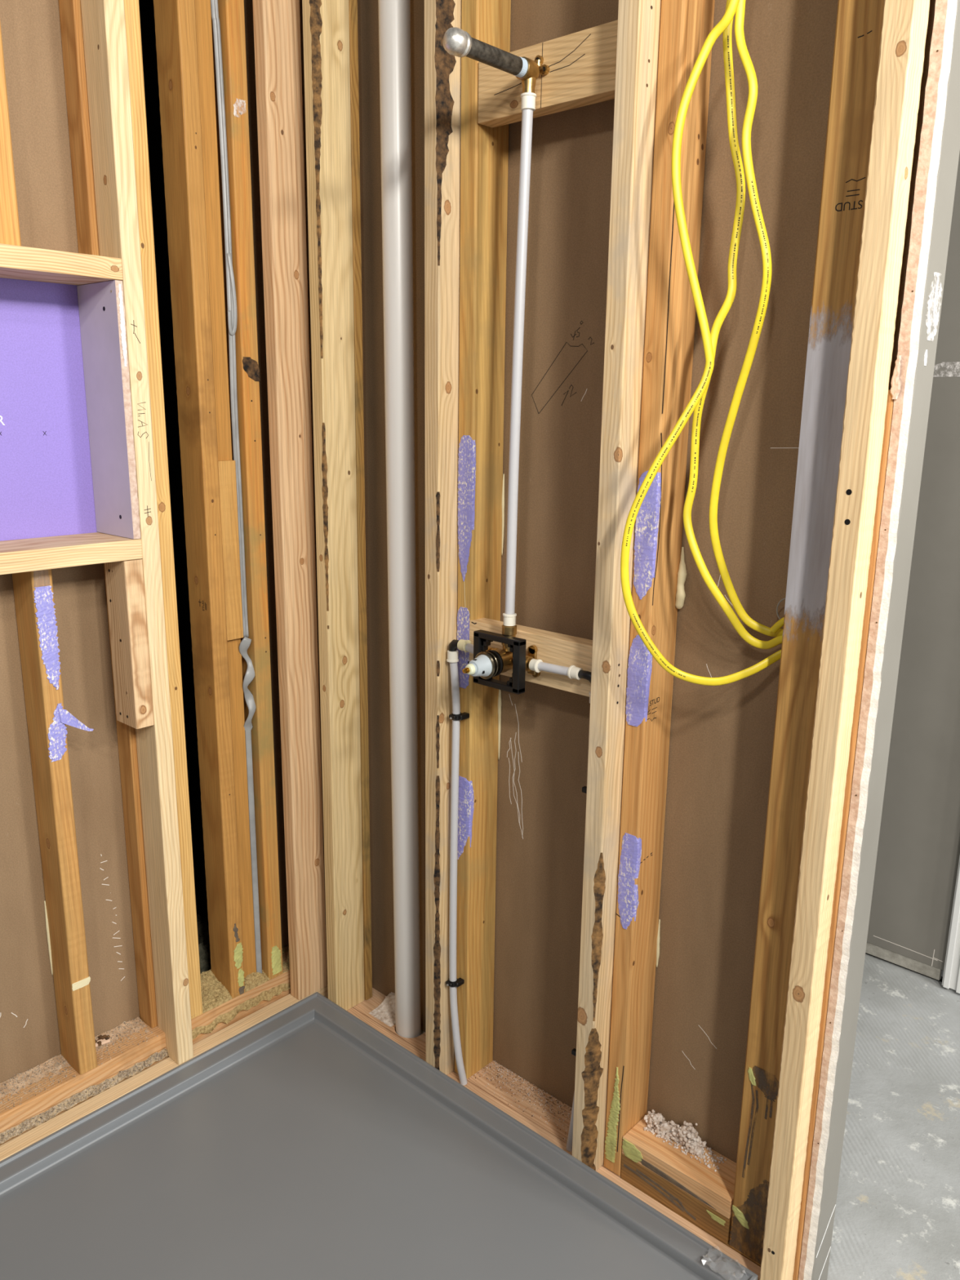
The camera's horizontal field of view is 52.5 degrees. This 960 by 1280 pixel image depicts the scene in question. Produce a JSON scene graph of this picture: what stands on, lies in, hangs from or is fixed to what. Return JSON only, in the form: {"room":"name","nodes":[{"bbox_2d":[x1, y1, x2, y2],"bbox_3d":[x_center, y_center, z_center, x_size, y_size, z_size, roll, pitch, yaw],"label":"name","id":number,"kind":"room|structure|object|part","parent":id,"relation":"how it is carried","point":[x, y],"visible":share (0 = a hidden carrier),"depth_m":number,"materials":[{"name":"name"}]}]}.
{"room":"building under construction","nodes":[
{"label":"building under construction","id":0,"kind":"room"},
{"bbox_2d":[0,0,288,1083],"bbox_3d":[-0.784,-0.277,1.893,0.012,2.390,1.139,13,18,41],"label":"wall","id":1,"kind":"structure","parent":0,"point":[31,32],"depth_m":1.96,"materials":[{"name":"brown paper"}]},
{"bbox_2d":[0,277,97,541],"bbox_3d":[-0.965,-0.392,1.675,0.013,0.538,0.618,13,18,41],"label":"drywall panel","id":2,"kind":"object","parent":1,"relation":"attached to","point":[46,482],"visible":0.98,"depth_m":1.82,"materials":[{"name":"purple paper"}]},
{"bbox_2d":[138,0,208,917],"bbox_3d":[-0.814,-0.315,2.219,0.468,2.512,0.460,13,18,41],"label":"wall","id":3,"kind":"structure","parent":0,"point":[148,50],"depth_m":2.42,"materials":[{"name":"black"}]},
{"bbox_2d":[299,0,935,1163],"bbox_3d":[0.105,-0.210,1.874,1.373,2.490,0.012,13,18,41],"label":"wall","id":4,"kind":"structure","parent":0,"point":[722,737],"depth_m":1.75,"materials":[{"name":"brown paper"}]},
{"bbox_2d":[421,953,959,1279],"bbox_3d":[0.557,1.375,0.780,6.700,0.060,6.000,13,18,41],"label":"floor","id":5,"kind":"structure","parent":0,"point":[897,1215],"depth_m":2.04,"materials":[{"name":"concrete"}]},
{"bbox_2d":[27,1096,71,1119],"bbox_3d":[-0.902,0.939,1.995,0.088,0.005,0.086,13,18,41],"label":"plate","id":6,"kind":"object","parent":5,"relation":"on","point":[46,1109],"depth_m":1.96,"materials":[{"name":"brown wood"}]},
{"bbox_2d":[50,1087,110,1119],"bbox_3d":[-0.860,0.951,2.046,0.088,0.005,0.126,13,18,41],"label":"plate","id":7,"kind":"object","parent":5,"relation":"on","point":[61,1112],"depth_m":2.01,"materials":[{"name":"brown wood"}]},
{"bbox_2d":[92,1053,153,1085],"bbox_3d":[-0.795,0.913,2.109,0.088,0.006,0.138,13,18,41],"label":"plate","id":8,"kind":"object","parent":5,"relation":"on","point":[112,1076],"depth_m":2.07,"materials":[{"name":"brown wood"}]},
{"bbox_2d":[118,1056,168,1083],"bbox_3d":[-0.764,0.927,2.147,0.088,0.006,0.117,13,18,41],"label":"plate","id":9,"kind":"object","parent":5,"relation":"on","point":[156,1062],"depth_m":2.13,"materials":[{"name":"brown wood"}]},
{"bbox_2d":[0,1018,165,1133],"bbox_3d":[-0.834,0.912,2.027,0.130,0.038,0.371,13,18,41],"label":"plate","id":10,"kind":"object","parent":9,"relation":"on","point":[31,1105],"depth_m":2.01,"materials":[{"name":"brown wood"}]},
{"bbox_2d":[12,568,97,1074],"bbox_3d":[-0.817,0.371,1.931,0.108,1.058,0.086,13,18,41],"label":"stud","id":11,"kind":"object","parent":10,"relation":"on","point":[47,718],"visible":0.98,"depth_m":1.89,"materials":[{"name":"brown wood"}]},
{"bbox_2d":[0,1017,158,1109],"bbox_3d":[-0.942,0.907,1.943,0.092,0.014,0.608,13,18,41],"label":"debris","id":12,"kind":"object","parent":10,"relation":"on","point":[12,1086],"visible":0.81,"depth_m":2.02,"materials":[{"name":"beige wood"}]},
{"bbox_2d":[94,1034,110,1046],"bbox_3d":[-0.828,0.867,2.096,0.027,0.010,0.062,13,18,41],"label":"dark splinter","id":13,"kind":"object","parent":12,"relation":"on","point":[100,1037],"visible":0.51,"depth_m":2.10,"materials":[{"name":"brown wood"}]},
{"bbox_2d":[95,1039,110,1047],"bbox_3d":[-0.823,0.869,2.094,0.048,0.007,0.012,-9,17,-34],"label":"scrap","id":14,"kind":"object","parent":12,"relation":"on","point":[104,1041],"visible":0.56,"depth_m":2.10,"materials":[{"name":"beige wood"}]},
{"bbox_2d":[191,951,290,1030],"bbox_3d":[-0.559,0.846,2.313,0.115,0.038,0.339,13,18,41],"label":"plate","id":15,"kind":"object","parent":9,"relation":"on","point":[206,1018],"depth_m":2.28,"materials":[{"name":"brown wood"}]},
{"bbox_2d":[103,563,157,1027],"bbox_3d":[-0.729,0.340,2.064,0.055,1.058,0.038,13,18,41],"label":"stud","id":16,"kind":"object","parent":15,"relation":"on","point":[126,736],"visible":0.54,"depth_m":2.08,"materials":[{"name":"brown wood"}]},
{"bbox_2d":[0,532,142,574],"bbox_3d":[-0.908,-0.135,1.681,0.148,0.038,0.620,13,18,41],"label":"niche shelf","id":17,"kind":"object","parent":16,"relation":"on","point":[32,554],"visible":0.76,"depth_m":1.77,"materials":[{"name":"brown wood"}]},
{"bbox_2d":[124,0,202,1019],"bbox_3d":[-0.661,-0.303,1.949,0.089,2.363,0.039,13,18,41],"label":"stud","id":18,"kind":"object","parent":15,"relation":"on","point":[131,7],"visible":0.27,"depth_m":1.92,"materials":[{"name":"brown wood"}]},
{"bbox_2d":[153,0,244,998],"bbox_3d":[-0.582,-0.322,2.029,0.088,2.363,0.038,13,18,41],"label":"stud","id":19,"kind":"object","parent":15,"relation":"on","point":[175,32],"visible":1,"depth_m":2.00,"materials":[{"name":"brown wood"}]},
{"bbox_2d":[195,0,256,977],"bbox_3d":[-0.563,-0.331,2.069,0.067,2.363,0.048,13,18,41],"label":"stud","id":20,"kind":"object","parent":15,"relation":"on","point":[202,7],"visible":0.25,"depth_m":2.00,"materials":[{"name":"brown wood"}]},
{"bbox_2d":[217,460,243,640],"bbox_3d":[-0.535,-0.189,2.075,0.014,0.382,0.044,13,18,41],"label":"wood block","id":21,"kind":"object","parent":20,"relation":"attached to","point":[227,468],"visible":0.8,"depth_m":2.07,"materials":[{"name":"brown wood"}]},
{"bbox_2d":[191,945,290,1039],"bbox_3d":[-0.571,0.815,2.330,0.104,0.121,0.377,13,18,41],"label":"debris","id":22,"kind":"object","parent":15,"relation":"on","point":[214,993],"visible":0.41,"depth_m":2.28,"materials":[{"name":"wood"}]},
{"bbox_2d":[210,0,283,979],"bbox_3d":[-0.521,-0.337,2.096,0.091,2.363,0.073,13,18,41],"label":"stud","id":23,"kind":"object","parent":15,"relation":"on","point":[231,12],"depth_m":2.06,"materials":[{"name":"brown wood"}]},
{"bbox_3d":[-0.511,-0.333,2.064,0.035,2.355,0.019,-4,14,-20],"label":"plastic strip","id":24,"kind":"part","parent":23,"relation":"part of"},
{"bbox_2d":[0,985,328,1161],"bbox_3d":[-0.742,0.977,2.073,0.040,0.072,1.037,13,18,41],"label":"plate","id":25,"kind":"object","parent":5,"relation":"on","point":[11,1147],"visible":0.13,"depth_m":2.06,"materials":[{"name":"brown wood"}]},
{"bbox_2d":[0,1048,168,1143],"bbox_3d":[-0.901,0.963,1.927,0.014,0.026,0.624,13,18,41],"label":"debris","id":26,"kind":"object","parent":25,"relation":"on","point":[35,1121],"visible":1,"depth_m":2.00,"materials":[{"name":"beige wood"}]},
{"bbox_2d":[80,0,193,1064],"bbox_3d":[-0.661,-0.257,1.879,0.082,2.419,0.038,13,18,41],"label":"stud","id":27,"kind":"object","parent":25,"relation":"on","point":[104,22],"visible":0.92,"depth_m":1.85,"materials":[{"name":"brown wood"}]},
{"bbox_2d":[0,243,122,285],"bbox_3d":[-0.902,-0.623,1.563,0.148,0.037,0.620,13,18,41],"label":"header board","id":28,"kind":"object","parent":27,"relation":"attached to","point":[16,262],"visible":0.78,"depth_m":1.67,"materials":[{"name":"brown wood"}]},
{"bbox_2d":[0,22,21,245],"bbox_3d":[-0.820,-1.040,1.581,0.088,0.762,0.038,13,18,41],"label":"stud","id":29,"kind":"object","parent":28,"relation":"on","point":[10,234],"visible":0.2,"depth_m":1.62,"materials":[{"name":"brown wood"}]},
{"bbox_2d":[58,0,99,255],"bbox_3d":[-0.711,-1.072,1.721,0.055,0.762,0.038,13,18,41],"label":"stud","id":30,"kind":"object","parent":28,"relation":"on","point":[70,11],"visible":0.5,"depth_m":1.74,"materials":[{"name":"brown wood"}]},
{"bbox_2d":[76,280,140,538],"bbox_3d":[-0.701,-0.429,1.839,0.148,0.463,0.014,13,18,41],"label":"board","id":31,"kind":"object","parent":27,"relation":"attached to","point":[101,308],"visible":1,"depth_m":1.82,"materials":[{"name":"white paper"}]},
{"bbox_2d":[104,559,154,728],"bbox_3d":[-0.690,0.004,1.913,0.083,0.333,0.038,13,18,41],"label":"wood block","id":32,"kind":"object","parent":27,"relation":"attached to","point":[124,580],"visible":0.98,"depth_m":1.89,"materials":[{"name":"brown wood"}]},
{"bbox_2d":[252,0,327,999],"bbox_3d":[-0.407,-0.312,2.117,0.038,2.419,0.089,13,18,41],"label":"stud","id":33,"kind":"object","parent":25,"relation":"on","point":[277,23],"visible":0.99,"depth_m":2.08,"materials":[{"name":"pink wood"}]},
{"bbox_2d":[192,989,290,1044],"bbox_3d":[-0.592,0.877,2.329,0.088,0.021,0.271,13,18,41],"label":"plate","id":34,"kind":"object","parent":5,"relation":"on","point":[241,1015],"depth_m":2.30,"materials":[{"name":"brown wood"}]},
{"bbox_2d":[0,991,758,1279],"bbox_3d":[-0.494,1.127,1.460,1.176,0.069,1.560,13,18,41],"label":"shower pan","id":35,"kind":"object","parent":5,"relation":"on","point":[308,1143],"visible":1,"depth_m":1.84,"materials":[{"name":"grey plastic"}]},
{"bbox_2d":[701,1245,746,1279],"bbox_3d":[0.412,1.057,1.644,0.070,0.016,0.044,13,18,41],"label":"plastic film","id":36,"kind":"object","parent":35,"relation":"on","point":[730,1269],"visible":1,"depth_m":1.64,"materials":[{"name":"white"}]},
{"bbox_2d":[346,1007,426,1061],"bbox_3d":[-0.219,0.946,2.299,0.274,0.038,0.018,13,18,41],"label":"plate","id":37,"kind":"object","parent":5,"relation":"on","point":[367,1020],"depth_m":2.29,"materials":[{"name":"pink wood"}]},
{"bbox_2d":[302,0,364,1010],"bbox_3d":[-0.311,-0.291,2.107,0.044,2.453,0.089,13,18,41],"label":"stud","id":38,"kind":"object","parent":37,"relation":"on","point":[326,23],"visible":0.99,"depth_m":2.07,"materials":[{"name":"brown wood"}]},
{"bbox_2d":[424,0,462,1075],"bbox_3d":[-0.063,-0.234,1.887,0.038,2.453,0.089,13,18,41],"label":"stud","id":39,"kind":"object","parent":37,"relation":"on","point":[442,70],"visible":0.6,"depth_m":1.83,"materials":[{"name":"brown wood"}]},
{"bbox_2d":[446,639,473,1085],"bbox_3d":[-0.018,0.489,1.990,0.129,1.003,0.031,13,18,41],"label":"tube","id":40,"kind":"object","parent":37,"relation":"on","point":[466,646],"visible":0.97,"depth_m":2.00,"materials":[{"name":"grey plastic"}]},
{"bbox_2d":[352,987,426,1053],"bbox_3d":[-0.199,0.934,2.352,0.281,0.038,0.089,13,18,41],"label":"plate","id":41,"kind":"object","parent":5,"relation":"on","point":[367,1006],"depth_m":2.36,"materials":[{"name":"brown wood"}]},
{"bbox_2d":[348,0,372,999],"bbox_3d":[-0.273,-0.300,2.147,0.038,2.453,0.022,13,18,41],"label":"stud","id":42,"kind":"object","parent":41,"relation":"on","point":[353,4],"visible":0.59,"depth_m":2.12,"materials":[{"name":"brown wood"}]},
{"bbox_2d":[368,991,395,1026],"bbox_3d":[-0.217,0.896,2.367,0.083,0.028,0.081,13,18,41],"label":"debris","id":43,"kind":"object","parent":41,"relation":"on","point":[384,1012],"visible":0.59,"depth_m":2.37,"materials":[{"name":"beige"}]},
{"bbox_2d":[454,0,511,1078],"bbox_3d":[0.003,-0.235,1.894,0.047,2.453,0.091,13,18,41],"label":"stud","id":44,"kind":"object","parent":41,"relation":"on","point":[484,149],"visible":0.9,"depth_m":1.86,"materials":[{"name":"brown wood"}]},
{"bbox_2d":[445,977,464,987],"bbox_3d":[-0.054,0.734,2.086,0.027,0.012,0.033,13,18,41],"label":"clip","id":45,"kind":"object","parent":44,"relation":"attached to","point":[460,981],"visible":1,"depth_m":2.08,"materials":[{"name":"black plastic"}]},
{"bbox_2d":[448,711,469,720],"bbox_3d":[-0.042,0.152,1.939,0.027,0.012,0.035,13,18,41],"label":"clip","id":46,"kind":"object","parent":44,"relation":"attached to","point":[463,716],"visible":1,"depth_m":1.93,"materials":[{"name":"black plastic"}]},
{"bbox_2d":[469,617,592,697],"bbox_3d":[0.112,0.031,1.816,0.328,0.094,0.038,13,18,41],"label":"wood block","id":47,"kind":"object","parent":44,"relation":"attached to","point":[554,648],"visible":0.41,"depth_m":1.77,"materials":[{"name":"beige wood"}]},
{"bbox_2d":[462,624,540,694],"bbox_3d":[0.021,0.035,1.774,0.116,0.117,0.148,13,18,41],"label":"shower valve","id":48,"kind":"object","parent":47,"relation":"attached to","point":[488,662],"visible":1,"depth_m":1.76,"materials":[{"name":"black plastic"}]},
{"bbox_3d":[-0.025,0.054,1.727,0.010,0.010,0.012,13,18,41],"label":"stem","id":49,"kind":"part","parent":48,"relation":"part of","materials":[{"name":"gold metal"}]},
{"bbox_2d":[485,646,498,651],"bbox_3d":[0.023,0.029,1.836,0.036,0.030,0.030,13,18,41],"label":"outlet","id":50,"kind":"object","parent":48,"relation":"attached to","point":[487,648],"depth_m":1.83,"materials":[{"name":"gold metal"}]},
{"bbox_2d":[501,624,516,651],"bbox_3d":[0.054,-0.004,1.788,0.028,0.047,0.028,13,18,41],"label":"outlet","id":51,"kind":"object","parent":48,"relation":"attached to","point":[508,633],"depth_m":1.77,"materials":[{"name":"gold metal"}]},
{"bbox_2d":[502,92,536,626],"bbox_3d":[0.066,-0.460,1.678,0.040,0.890,0.026,0,14,-3],"label":"tube","id":52,"kind":"object","parent":48,"relation":"attached to","point":[527,102],"visible":1,"depth_m":1.66,"materials":[{"name":"grey"}]},
{"bbox_2d":[442,26,549,93],"bbox_3d":[0.024,-0.900,1.510,0.044,0.061,0.218,13,18,41],"label":"pipe","id":53,"kind":"object","parent":52,"relation":"attached to","point":[458,42],"visible":1,"depth_m":1.50,"materials":[{"name":"metal"}]},
{"bbox_2d":[521,76,536,93],"bbox_3d":[0.079,-0.901,1.572,0.024,0.034,0.024,13,18,41],"label":"pipe fitting","id":54,"kind":"object","parent":53,"relation":"attached to","point":[528,83],"depth_m":1.56,"materials":[{"name":"gold metal"}]},
{"bbox_2d":[525,654,533,671],"bbox_3d":[0.082,0.042,1.783,0.036,0.030,0.030,13,18,41],"label":"outlet","id":55,"kind":"object","parent":48,"relation":"attached to","point":[528,658],"depth_m":1.77,"materials":[{"name":"gold metal"}]},
{"bbox_2d":[377,0,421,1038],"bbox_3d":[-0.164,-0.251,2.034,0.084,2.493,0.060,13,18,41],"label":"drain pipe","id":56,"kind":"object","parent":5,"relation":"on","point":[394,15],"visible":0.88,"depth_m":2.00,"materials":[{"name":"grey plastic"}]},
{"bbox_2d":[463,1080,572,1155],"bbox_3d":[0.077,1.014,2.036,0.300,0.038,0.018,13,18,41],"label":"plate","id":57,"kind":"object","parent":5,"relation":"on","point":[517,1116],"depth_m":2.03,"materials":[{"name":"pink wood"}]},
{"bbox_2d":[528,657,591,1151],"bbox_3d":[0.147,0.527,1.849,0.153,0.997,0.031,9,16,31],"label":"tube","id":58,"kind":"object","parent":57,"relation":"on","point":[572,672],"visible":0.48,"depth_m":1.74,"materials":[{"name":"grey plastic"}]},
{"bbox_2d":[572,0,661,1170],"bbox_3d":[0.236,-0.167,1.622,0.039,2.453,0.089,13,18,41],"label":"stud","id":59,"kind":"object","parent":57,"relation":"on","point":[638,26],"visible":0.77,"depth_m":1.59,"materials":[{"name":"brown wood"}]},
{"bbox_2d":[478,19,617,128],"bbox_3d":[0.128,-0.919,1.584,0.320,0.097,0.038,13,18,41],"label":"wood block","id":60,"kind":"object","parent":59,"relation":"attached to","point":[582,64],"visible":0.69,"depth_m":1.56,"materials":[{"name":"beige wood"}]},
{"bbox_2d":[571,1048,576,1056],"bbox_3d":[0.198,0.802,1.886,0.036,0.014,0.024,13,18,41],"label":"clip","id":61,"kind":"object","parent":59,"relation":"attached to","point":[573,1051],"visible":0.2,"depth_m":1.89,"materials":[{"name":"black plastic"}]},
{"bbox_2d":[582,786,586,793],"bbox_3d":[0.205,0.272,1.758,0.036,0.014,0.024,13,18,41],"label":"clip","id":62,"kind":"object","parent":59,"relation":"attached to","point":[584,788],"visible":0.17,"depth_m":1.76,"materials":[{"name":"black plastic"}]},
{"bbox_2d":[466,1060,572,1143],"bbox_3d":[0.101,1.002,2.086,0.277,0.038,0.090,13,18,41],"label":"plate","id":63,"kind":"object","parent":5,"relation":"on","point":[549,1125],"depth_m":2.08,"materials":[{"name":"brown wood"}]},
{"bbox_2d":[475,1062,571,1139],"bbox_3d":[0.110,1.012,2.063,0.320,0.053,0.116,13,18,41],"label":"sawdust","id":64,"kind":"object","parent":63,"relation":"on","point":[495,1062],"visible":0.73,"depth_m":2.11,"materials":[{"name":"brown wood"}]},
{"bbox_2d":[603,0,715,1175],"bbox_3d":[0.305,-0.167,1.626,0.056,2.453,0.092,13,18,41],"label":"stud","id":65,"kind":"object","parent":63,"relation":"on","point":[660,571],"visible":0.97,"depth_m":1.62,"materials":[{"name":"brown wood"}]},
{"bbox_2d":[595,1165,760,1279],"bbox_3d":[0.356,1.078,1.784,0.345,0.038,0.026,13,18,41],"label":"plate","id":66,"kind":"object","parent":5,"relation":"on","point":[682,1221],"depth_m":1.78,"materials":[{"name":"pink wood"}]},
{"bbox_2d":[759,0,929,1279],"bbox_3d":[0.512,-0.097,1.351,0.039,2.454,0.050,13,18,41],"label":"stud","id":67,"kind":"object","parent":66,"relation":"on","point":[904,22],"visible":1,"depth_m":1.34,"materials":[{"name":"brown wood"}]},
{"bbox_2d":[620,1177,760,1266],"bbox_3d":[0.433,1.077,1.794,0.360,0.038,0.088,13,18,41],"label":"plate","id":68,"kind":"object","parent":5,"relation":"on","point":[727,1244],"visible":0.14,"depth_m":1.77,"materials":[{"name":"brown wood"}]},
{"bbox_2d":[620,1153,731,1244],"bbox_3d":[0.384,1.021,1.825,0.227,0.054,0.090,13,18,41],"label":"plate","id":69,"kind":"object","parent":68,"relation":"on","point":[708,1219],"visible":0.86,"depth_m":1.79,"materials":[{"name":"brown wood"}]},
{"bbox_2d":[622,1113,736,1218],"bbox_3d":[0.385,0.976,1.814,0.227,0.038,0.091,13,18,41],"label":"plate","id":70,"kind":"object","parent":69,"relation":"on","point":[715,1189],"visible":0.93,"depth_m":1.79,"materials":[{"name":"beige wood"}]},
{"bbox_2d":[643,1109,726,1171],"bbox_3d":[0.383,0.933,1.833,0.165,0.050,0.047,13,18,41],"label":"clump","id":71,"kind":"object","parent":70,"relation":"on","point":[686,1135],"visible":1,"depth_m":1.83,"materials":[{"name":"beige"}]},
{"bbox_2d":[728,0,884,1265],"bbox_3d":[0.500,-0.114,1.419,0.089,2.453,0.040,13,18,41],"label":"stud","id":72,"kind":"object","parent":68,"relation":"on","point":[859,24],"visible":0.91,"depth_m":1.42,"materials":[{"name":"brown wood"}]},
{"bbox_2d":[620,0,781,685],"bbox_3d":[0.369,-0.586,1.389,0.292,1.347,0.049,2,14,6],"label":"electrical cable","id":73,"kind":"object","parent":72,"relation":"hanging from","point":[726,19],"visible":0.98,"depth_m":1.44,"materials":[{"name":"yellow plastic"}]},
{"bbox_2d":[683,0,782,648],"bbox_3d":[0.421,-0.614,1.392,0.205,1.291,0.036,8,15,28],"label":"electrical cable","id":74,"kind":"object","parent":72,"relation":"hanging from","point":[726,33],"visible":0.94,"depth_m":1.45,"materials":[{"name":"yellow plastic"}]},
{"bbox_2d":[709,0,782,636],"bbox_3d":[0.435,-0.622,1.382,0.175,1.272,0.060,2,14,6],"label":"electrical cable","id":75,"kind":"object","parent":72,"relation":"hanging from","point":[743,51],"visible":0.91,"depth_m":1.40,"materials":[{"name":"yellow plastic"}]},
{"bbox_2d":[769,617,784,633],"bbox_3d":[0.477,-0.029,1.511,0.051,0.042,0.013,7,15,26],"label":"cable","id":76,"kind":"object","parent":75,"relation":"attached to","point":[780,623],"visible":0.52,"depth_m":1.51,"materials":[{"name":"yellow plastic"}]},
{"bbox_2d":[776,597,785,619],"bbox_3d":[0.476,-0.047,1.519,0.027,0.040,0.002,13,18,41],"label":"wire loop","id":77,"kind":"object","parent":76,"relation":"attached to","point":[781,600],"visible":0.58,"depth_m":1.52,"materials":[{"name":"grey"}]},
{"bbox_2d":[792,390,893,1279],"bbox_3d":[0.559,0.370,1.512,0.036,1.469,0.088,13,18,41],"label":"stud","id":78,"kind":"object","parent":68,"relation":"on","point":[889,412],"visible":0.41,"depth_m":1.44,"materials":[{"name":"brown wood"}]},
{"bbox_2d":[798,0,959,1279],"bbox_3d":[0.580,-0.083,1.374,0.031,2.490,0.075,13,18,41],"label":"wall","id":79,"kind":"structure","parent":0,"point":[912,380],"depth_m":1.36,"materials":[{"name":"grey paint"}]},
{"bbox_2d":[924,350,927,365],"bbox_3d":[0.592,-0.375,1.290,0.001,0.020,0.010,13,18,41],"label":"joint compound","id":80,"kind":"object","parent":79,"relation":"attached to","point":[925,351],"depth_m":1.29,"materials":[{"name":"white paint"}]},
{"bbox_2d":[925,271,942,340],"bbox_3d":[0.598,-0.439,1.281,0.001,0.085,0.052,13,18,41],"label":"joint compound","id":81,"kind":"object","parent":79,"relation":"attached to","point":[933,279],"depth_m":1.28,"materials":[{"name":"white"}]},
{"bbox_2d":[866,152,959,970],"bbox_3d":[1.441,-0.410,2.085,5.700,2.730,0.018,13,18,41],"label":"wall","id":82,"kind":"structure","parent":0,"point":[918,854],"depth_m":2.48,"materials":[{"name":"grey paint"}]},
{"bbox_2d":[865,942,942,982],"bbox_3d":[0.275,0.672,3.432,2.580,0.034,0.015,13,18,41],"label":"trim","id":83,"kind":"structure","parent":82,"relation":"attached to","point":[922,968],"depth_m":2.64,"materials":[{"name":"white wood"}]},
{"bbox_2d":[933,361,959,377],"bbox_3d":[1.165,-0.635,2.280,0.244,0.034,0.002,13,18,41],"label":"joint compound","id":84,"kind":"object","parent":82,"relation":"attached to","point":[941,369],"depth_m":2.32,"materials":[{"name":"white"}]},
{"bbox_2d":[942,857,959,993],"bbox_3d":[1.259,-0.184,2.280,0.068,2.264,0.025,13,18,41],"label":"trim","id":85,"kind":"structure","parent":82,"relation":"attached to","point":[951,975],"depth_m":2.52,"materials":[{"name":"white paint"}]}
]}

